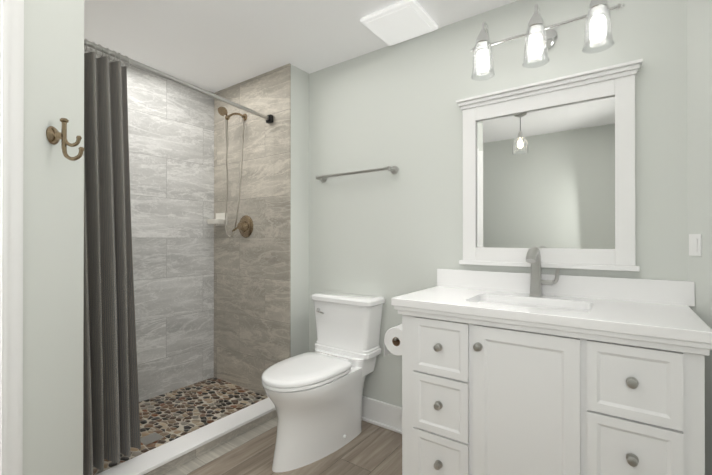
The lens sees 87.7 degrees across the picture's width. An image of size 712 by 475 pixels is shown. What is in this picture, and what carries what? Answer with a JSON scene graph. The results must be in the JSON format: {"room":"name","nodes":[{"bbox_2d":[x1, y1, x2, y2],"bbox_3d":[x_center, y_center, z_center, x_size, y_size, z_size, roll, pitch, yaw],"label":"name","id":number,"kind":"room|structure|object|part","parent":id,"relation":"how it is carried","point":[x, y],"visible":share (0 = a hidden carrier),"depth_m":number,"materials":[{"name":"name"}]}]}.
{"room":"bathroom","nodes":[
{"label":"bathroom","id":0,"kind":"room"},
{"bbox_2d":[22,0,83,474],"bbox_3d":[-0.956,-0.013,1.049,0.120,2.420,0.495,0,0,-9],"label":"wall","id":1,"kind":"structure","parent":0,"point":[53,248],"depth_m":1.11,"materials":[{"name":"white paint"}]},
{"bbox_2d":[0,0,23,474],"bbox_3d":[-0.863,0.136,0.924,0.024,2.120,0.102,0,0,-9],"label":"door frame","id":2,"kind":"structure","parent":1,"relation":"attached to","point":[13,243],"depth_m":0.92,"materials":[{"name":"white paint"}]},
{"bbox_3d":[-0.857,0.136,0.892,0.024,2.120,0.017,0,0,-9],"label":"door casing trim","id":3,"kind":"part","parent":2,"relation":"part of","materials":[{"name":"white wood"}]},
{"bbox_2d":[46,118,83,160],"bbox_3d":[-0.872,-0.293,1.107,0.082,0.126,0.082,0,0,36],"label":"robe hook","id":4,"kind":"object","parent":1,"relation":"attached to","point":[54,135],"visible":1,"depth_m":1.10,"materials":[{"name":"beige metal"}]},
{"bbox_3d":[-0.871,-0.303,1.107,0.012,0.080,0.012,0,0,36],"label":"post","id":5,"kind":"part","parent":4,"relation":"part of","materials":[{"name":"beige metal"}]},
{"bbox_2d":[187,420,401,474],"bbox_3d":[-0.666,1.247,1.255,3.443,0.100,3.000,0,0,36],"label":"floor","id":6,"kind":"structure","parent":0,"point":[371,449],"depth_m":2.00,"materials":[{"name":"brown wood"}]},
{"bbox_2d":[93,377,267,474],"bbox_3d":[-1.267,1.184,2.342,0.777,0.034,1.337,0,0,36],"label":"pebble shower floor","id":7,"kind":"structure","parent":6,"relation":"on","point":[173,415],"depth_m":2.53,"materials":[{"name":"stone"}]},
{"bbox_2d":[140,432,163,444],"bbox_3d":[-1.189,1.165,2.148,0.100,0.003,0.100,0,0,36],"label":"floor drain","id":8,"kind":"object","parent":7,"relation":"on","point":[150,438],"visible":0.86,"depth_m":2.15,"materials":[{"name":"silver metal"}]},
{"bbox_2d":[163,416,276,474],"bbox_3d":[-0.814,1.199,2.016,0.097,0.002,1.337,0,0,36],"label":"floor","id":9,"kind":"structure","parent":6,"relation":"on","point":[190,466],"depth_m":2.10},
{"bbox_2d":[262,291,384,471],"bbox_3d":[-0.220,0.786,2.183,0.482,0.828,0.759,0,0,36],"label":"toilet","id":10,"kind":"object","parent":6,"relation":"on","point":[315,398],"visible":1,"depth_m":2.09,"materials":[{"name":"white ceramic"}]},
{"bbox_3d":[-0.295,0.764,2.077,0.376,0.020,0.495,0,0,36],"label":"seat","id":11,"kind":"part","parent":10,"relation":"part of","materials":[{"name":"white plastic"}]},
{"bbox_3d":[-0.295,0.737,2.078,0.380,0.032,0.501,0,0,36],"label":"lid","id":12,"kind":"part","parent":10,"relation":"part of","materials":[{"name":"white plastic"}]},
{"bbox_3d":[-0.228,0.988,2.170,0.380,0.425,0.715,0,0,36],"label":"bowl","id":13,"kind":"part","parent":10,"relation":"part of","materials":[{"name":"white ceramic"}]},
{"bbox_3d":[-0.058,0.395,2.408,0.482,0.044,0.206,0,0,36],"label":"tank lid","id":14,"kind":"part","parent":10,"relation":"part of","materials":[{"name":"white ceramic"}]},
{"bbox_3d":[-0.057,0.574,2.410,0.456,0.314,0.192,0,0,36],"label":"tank","id":15,"kind":"part","parent":10,"relation":"part of","materials":[{"name":"white ceramic"}]},
{"bbox_2d":[384,247,711,474],"bbox_3d":[0.717,0.621,1.647,1.231,1.156,0.544,0,0,36],"label":"bathroom vanity","id":16,"kind":"object","parent":6,"relation":"on","point":[535,371],"visible":1,"depth_m":1.42,"materials":[{"name":"white paint"}]},
{"bbox_3d":[0.351,0.725,1.595,0.034,0.034,0.028,0,0,36],"label":"knob","id":17,"kind":"part","parent":16,"relation":"part of","materials":[{"name":"silver metal"}]},
{"bbox_3d":[0.351,0.474,1.596,0.034,0.034,0.028,0,0,36],"label":"knob","id":18,"kind":"part","parent":16,"relation":"part of","materials":[{"name":"silver metal"}]},
{"bbox_3d":[0.351,0.980,1.594,0.034,0.034,0.028,0,0,36],"label":"knob","id":19,"kind":"part","parent":16,"relation":"part of","materials":[{"name":"silver metal"}]},
{"bbox_3d":[0.364,0.985,1.613,0.254,0.247,0.018,0,0,36],"label":"drawer","id":20,"kind":"part","parent":16,"relation":"part of","materials":[{"name":"white paint"}]},
{"bbox_3d":[0.364,0.730,1.614,0.254,0.247,0.018,0,0,36],"label":"drawer","id":21,"kind":"part","parent":16,"relation":"part of","materials":[{"name":"white paint"}]},
{"bbox_3d":[0.364,0.479,1.615,0.254,0.238,0.018,0,0,36],"label":"drawer","id":22,"kind":"part","parent":16,"relation":"part of","materials":[{"name":"white paint"}]},
{"bbox_3d":[0.489,0.443,1.496,0.034,0.034,0.028,0,0,36],"label":"knob door","id":23,"kind":"part","parent":16,"relation":"part of","materials":[{"name":"silver metal"}]},
{"bbox_3d":[0.637,0.734,1.417,0.378,0.748,0.018,0,0,36],"label":"door","id":24,"kind":"part","parent":16,"relation":"part of","materials":[{"name":"white paint"}]},
{"bbox_3d":[0.643,0.390,1.438,0.998,0.155,0.020,0,0,36],"label":"cabinet rail","id":25,"kind":"part","parent":16,"relation":"part of","materials":[{"name":"white paint"}]},
{"bbox_2d":[391,286,711,343],"bbox_3d":[0.762,0.296,1.616,1.087,0.035,0.544,0,0,36],"label":"countertop","id":26,"kind":"structure","parent":16,"relation":"on","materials":[{"name":"white stone"}]},
{"bbox_2d":[526,247,559,296],"bbox_3d":[0.863,0.161,1.718,0.128,0.236,0.177,0,0,36],"label":"faucet","id":27,"kind":"object","parent":26,"relation":"on","point":[533,256],"depth_m":1.76,"materials":[{"name":"silver metal"}]},
{"bbox_3d":[0.762,0.323,1.609,1.076,0.019,0.518,0,0,36],"label":"cornice","id":28,"kind":"part","parent":16,"relation":"part of","materials":[{"name":"white paint"}]},
{"bbox_3d":[0.771,0.343,1.618,1.056,0.021,0.518,0,0,36],"label":"cornice","id":29,"kind":"part","parent":16,"relation":"part of","materials":[{"name":"white paint"}]},
{"bbox_3d":[0.896,0.724,1.203,0.034,0.034,0.028,0,0,36],"label":"knob","id":30,"kind":"part","parent":16,"relation":"part of","materials":[{"name":"silver metal"}]},
{"bbox_3d":[0.896,0.473,1.204,0.034,0.034,0.028,0,0,36],"label":"knob","id":31,"kind":"part","parent":16,"relation":"part of","materials":[{"name":"silver metal"}]},
{"bbox_3d":[0.910,0.478,1.222,0.254,0.238,0.018,0,0,36],"label":"drawer","id":32,"kind":"part","parent":16,"relation":"part of","materials":[{"name":"white paint"}]},
{"bbox_3d":[0.910,0.729,1.222,0.254,0.247,0.018,0,0,36],"label":"drawer","id":33,"kind":"part","parent":16,"relation":"part of","materials":[{"name":"white paint"}]},
{"bbox_2d":[291,64,308,356],"bbox_3d":[-0.772,-0.007,2.942,0.906,2.420,0.190,0,0,36],"label":"wall","id":34,"kind":"structure","parent":0,"point":[299,211],"depth_m":2.68,"materials":[{"name":"white paint"}]},
{"bbox_2d":[144,410,276,474],"bbox_3d":[-0.904,1.173,2.080,0.123,0.055,1.337,0,0,36],"label":"sill","id":35,"kind":"structure","parent":34,"relation":"attached to","point":[180,460],"depth_m":2.09,"materials":[{"name":"tile"}]},
{"bbox_2d":[96,397,275,474],"bbox_3d":[-0.907,1.135,2.083,0.155,0.020,1.337,0,0,36],"label":"cap","id":36,"kind":"object","parent":35,"relation":"on","point":[151,460],"visible":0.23,"depth_m":2.04,"materials":[{"name":"white stone"}]},
{"bbox_2d":[214,70,273,396],"bbox_3d":[-0.889,-0.007,2.904,0.740,2.420,0.010,0,0,36],"label":"shower wall tile","id":37,"kind":"structure","parent":34,"relation":"attached to","point":[243,312],"depth_m":2.87,"materials":[{"name":"grey tile"}]},
{"bbox_2d":[207,213,227,225],"bbox_3d":[-1.130,-0.149,3.006,0.150,0.105,0.104,0,0,36],"label":"soap shelf","id":38,"kind":"object","parent":37,"relation":"attached to","point":[219,220],"visible":0.96,"depth_m":3.00,"materials":[{"name":"white ceramic"}]},
{"bbox_3d":[-1.131,-0.128,3.004,0.144,0.038,0.098,0,0,36],"label":"dish","id":39,"kind":"part","parent":38,"relation":"part of","materials":[{"name":"white ceramic"}]},
{"bbox_2d":[218,107,252,237],"bbox_3d":[-0.944,-0.488,2.820,0.265,0.977,0.192,0,0,36],"label":"shower fixture","id":40,"kind":"object","parent":37,"relation":"attached to","point":[245,226],"visible":1,"depth_m":2.83,"materials":[{"name":"beige metal"}]},
{"bbox_3d":[-0.985,-0.813,2.818,0.057,0.254,0.059,0,0,36],"label":"wand handle","id":41,"kind":"part","parent":40,"relation":"part of","materials":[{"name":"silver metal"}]},
{"bbox_3d":[-0.914,-0.929,2.837,0.047,0.047,0.130,0,0,36],"label":"arm","id":42,"kind":"part","parent":40,"relation":"part of"},
{"bbox_3d":[-0.869,-0.085,2.843,0.172,0.172,0.064,0,0,36],"label":"valve plate","id":43,"kind":"part","parent":40,"relation":"part of","materials":[{"name":"beige metal"}]},
{"bbox_2d":[274,63,290,363],"bbox_3d":[-0.524,-0.008,2.640,0.155,2.420,0.012,0,0,36],"label":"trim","id":44,"kind":"structure","parent":34,"relation":"attached to","point":[282,212],"depth_m":2.63,"materials":[{"name":"grey tile"}]},
{"bbox_2d":[84,0,517,92],"bbox_3d":[-0.666,-1.273,1.263,3.443,0.100,3.000,0,0,36],"label":"ceiling","id":45,"kind":"structure","parent":0,"point":[213,46],"depth_m":2.21,"materials":[{"name":"white paint"}]},
{"bbox_2d":[360,0,437,45],"bbox_3d":[0.246,-1.202,2.079,0.326,0.036,0.326,0,0,36],"label":"ceiling vent","id":46,"kind":"object","parent":45,"relation":"in","point":[399,22],"visible":0.98,"depth_m":2.04,"materials":[{"name":"white plastic"}]},
{"bbox_3d":[0.246,-1.185,2.079,0.266,0.003,0.266,0,0,36],"label":"panel","id":47,"kind":"part","parent":46,"relation":"part of","materials":[{"name":"white plastic"}]},
{"bbox_2d":[309,0,687,406],"bbox_3d":[0.128,-0.009,2.474,3.313,2.420,0.100,0,0,36],"label":"wall","id":48,"kind":"structure","parent":0,"point":[387,235],"depth_m":2.18,"materials":[{"name":"white paint"}]},
{"bbox_2d":[315,166,397,181],"bbox_3d":[-0.019,-0.424,2.467,0.639,0.054,0.082,0,0,36],"label":"towel rail","id":49,"kind":"object","parent":48,"relation":"attached to","point":[392,169],"visible":1,"depth_m":2.40,"materials":[{"name":"silver metal"}]},
{"bbox_2d":[362,396,401,429],"bbox_3d":[0.073,1.126,2.438,1.049,0.150,0.016,0,0,36],"label":"baseboard","id":50,"kind":"structure","parent":48,"relation":"attached to","point":[388,414],"depth_m":2.36,"materials":[{"name":"white paint"}]},
{"bbox_2d":[362,417,401,433],"bbox_3d":[0.064,1.191,2.425,1.049,0.020,0.016,0,0,36],"label":"quarter round molding","id":51,"kind":"structure","parent":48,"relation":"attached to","point":[382,425],"depth_m":2.34,"materials":[{"name":"white paint"}]},
{"bbox_2d":[470,0,624,80],"bbox_3d":[0.855,-0.935,1.738,0.660,0.284,0.246,0,0,36],"label":"sconce","id":52,"kind":"object","parent":48,"relation":"attached to","point":[542,38],"visible":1,"depth_m":1.66,"materials":[{"name":"white glass"}]},
{"bbox_2d":[475,30,490,47],"bbox_3d":[0.623,-0.982,1.822,0.074,0.070,0.074,0,0,36],"label":"socket","id":53,"kind":"object","parent":52,"relation":"attached to","point":[483,39],"depth_m":1.80,"materials":[{"name":"silver metal"}]},
{"bbox_3d":[0.623,-0.875,1.822,0.112,0.164,0.112,0,0,36],"label":"lamp shade","id":54,"kind":"part","parent":52,"relation":"part of","materials":[{"name":"clear glass"}]},
{"bbox_3d":[0.623,-0.867,1.822,0.058,0.103,0.058,0,0,36],"label":"bulb","id":55,"kind":"part","parent":52,"relation":"part of","materials":[{"name":"white glass"}]},
{"bbox_3d":[0.649,-1.028,1.858,0.013,0.098,0.100,0,0,36],"label":"arm","id":56,"kind":"part","parent":52,"relation":"part of"},
{"bbox_2d":[527,12,544,32],"bbox_3d":[0.816,-0.982,1.684,0.074,0.070,0.074,0,0,36],"label":"socket","id":57,"kind":"object","parent":52,"relation":"attached to","point":[536,21],"depth_m":1.66,"materials":[{"name":"silver metal"}]},
{"bbox_3d":[0.816,-0.875,1.684,0.112,0.164,0.112,0,0,36],"label":"lamp shade","id":58,"kind":"part","parent":52,"relation":"part of","materials":[{"name":"clear glass"}]},
{"bbox_3d":[0.816,-0.868,1.684,0.058,0.103,0.058,0,0,36],"label":"bulb","id":59,"kind":"part","parent":52,"relation":"part of","materials":[{"name":"white glass"}]},
{"bbox_3d":[0.841,-1.028,1.720,0.013,0.098,0.100,0,0,36],"label":"arm","id":60,"kind":"part","parent":52,"relation":"part of"},
{"bbox_3d":[1.008,-0.876,1.545,0.112,0.164,0.112,0,0,36],"label":"lamp shade","id":61,"kind":"part","parent":52,"relation":"part of","materials":[{"name":"clear glass"}]},
{"bbox_3d":[1.008,-0.868,1.545,0.058,0.103,0.058,0,0,36],"label":"bulb","id":62,"kind":"part","parent":52,"relation":"part of","materials":[{"name":"white glass"}]},
{"bbox_2d":[588,0,608,14],"bbox_3d":[1.008,-0.983,1.546,0.074,0.070,0.074,0,0,36],"label":"socket","id":63,"kind":"object","parent":52,"relation":"attached to","point":[594,4],"depth_m":1.53,"materials":[{"name":"silver metal"}]},
{"bbox_2d":[456,59,642,271],"bbox_3d":[0.896,-0.305,1.824,0.815,0.902,0.055,0,0,36],"label":"mirror","id":64,"kind":"object","parent":48,"relation":"attached to","point":[549,168],"visible":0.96,"depth_m":1.79,"materials":[{"name":"clear glass"}]},
{"bbox_3d":[0.905,-0.670,1.838,0.619,0.072,0.023,0,0,36],"label":"rail","id":65,"kind":"part","parent":64,"relation":"part of","materials":[{"name":"white paint"}]},
{"bbox_3d":[0.905,0.088,1.836,0.619,0.072,0.023,0,0,36],"label":"rail","id":66,"kind":"part","parent":64,"relation":"part of","materials":[{"name":"white paint"}]},
{"bbox_3d":[0.910,-0.291,1.843,0.629,0.696,0.009,0,0,36],"label":"glass","id":67,"kind":"part","parent":64,"relation":"part of","materials":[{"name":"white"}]},
{"bbox_3d":[0.903,-0.715,1.835,0.775,0.018,0.031,0,0,36],"label":"crown","id":68,"kind":"part","parent":64,"relation":"part of","materials":[{"name":"white paint"}]},
{"bbox_3d":[0.896,-0.749,1.825,0.815,0.014,0.055,0,0,36],"label":"crown","id":69,"kind":"part","parent":64,"relation":"part of","materials":[{"name":"white paint"}]},
{"bbox_3d":[0.900,-0.733,1.830,0.795,0.018,0.043,0,0,36],"label":"crown","id":70,"kind":"part","parent":64,"relation":"part of","materials":[{"name":"white paint"}]},
{"bbox_2d":[437,269,694,306],"bbox_3d":[0.922,0.229,1.824,1.104,0.100,0.020,0,0,36],"label":"backsplash","id":71,"kind":"structure","parent":48,"relation":"attached to","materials":[{"name":"white stone"}]},
{"bbox_2d":[687,0,711,474],"bbox_3d":[1.447,-0.012,1.446,0.230,2.420,0.230,0,0,36],"label":"wall","id":72,"kind":"structure","parent":0,"point":[699,120],"depth_m":1.47,"materials":[{"name":"white paint"}]},
{"bbox_2d":[689,234,701,255],"bbox_3d":[1.363,0.030,1.492,0.009,0.087,0.045,0,0,-9],"label":"light switch","id":73,"kind":"object","parent":72,"relation":"attached to","point":[695,244],"visible":1,"depth_m":1.49,"materials":[{"name":"white plastic"}]},
{"bbox_3d":[-1.514,-0.012,1.614,1.250,2.420,0.120,0,0,36],"label":"wall","id":74,"kind":"structure","parent":0,"visible":0},
{"bbox_3d":[-1.612,-0.011,1.764,0.896,2.420,0.010,0,0,36],"label":"shower wall tile","id":75,"kind":"structure","parent":74,"relation":"attached to","visible":0},
{"bbox_2d":[83,39,272,474],"bbox_3d":[-0.987,0.079,2.144,0.165,2.043,1.334,0,0,36],"label":"shower curtain","id":76,"kind":"object","parent":75,"relation":"attached to","point":[111,424],"visible":0.56,"depth_m":1.81,"materials":[{"name":"grey fabric"}]},
{"bbox_3d":[-0.988,-0.889,2.148,0.070,0.083,1.334,0,0,36],"label":"rod","id":77,"kind":"part","parent":76,"relation":"part of","materials":[{"name":"silver metal"}]},
{"bbox_3d":[-1.982,-0.009,2.205,0.200,2.420,2.800,0,0,36],"label":"wall","id":78,"kind":"structure","parent":0,"visible":0},
{"bbox_2d":[84,47,213,401],"bbox_3d":[-1.590,-0.008,2.571,0.010,2.420,1.347,0,0,36],"label":"shower wall tile","id":79,"kind":"structure","parent":78,"relation":"attached to","point":[171,142],"depth_m":2.82,"materials":[{"name":"grey tile"}]}
]}

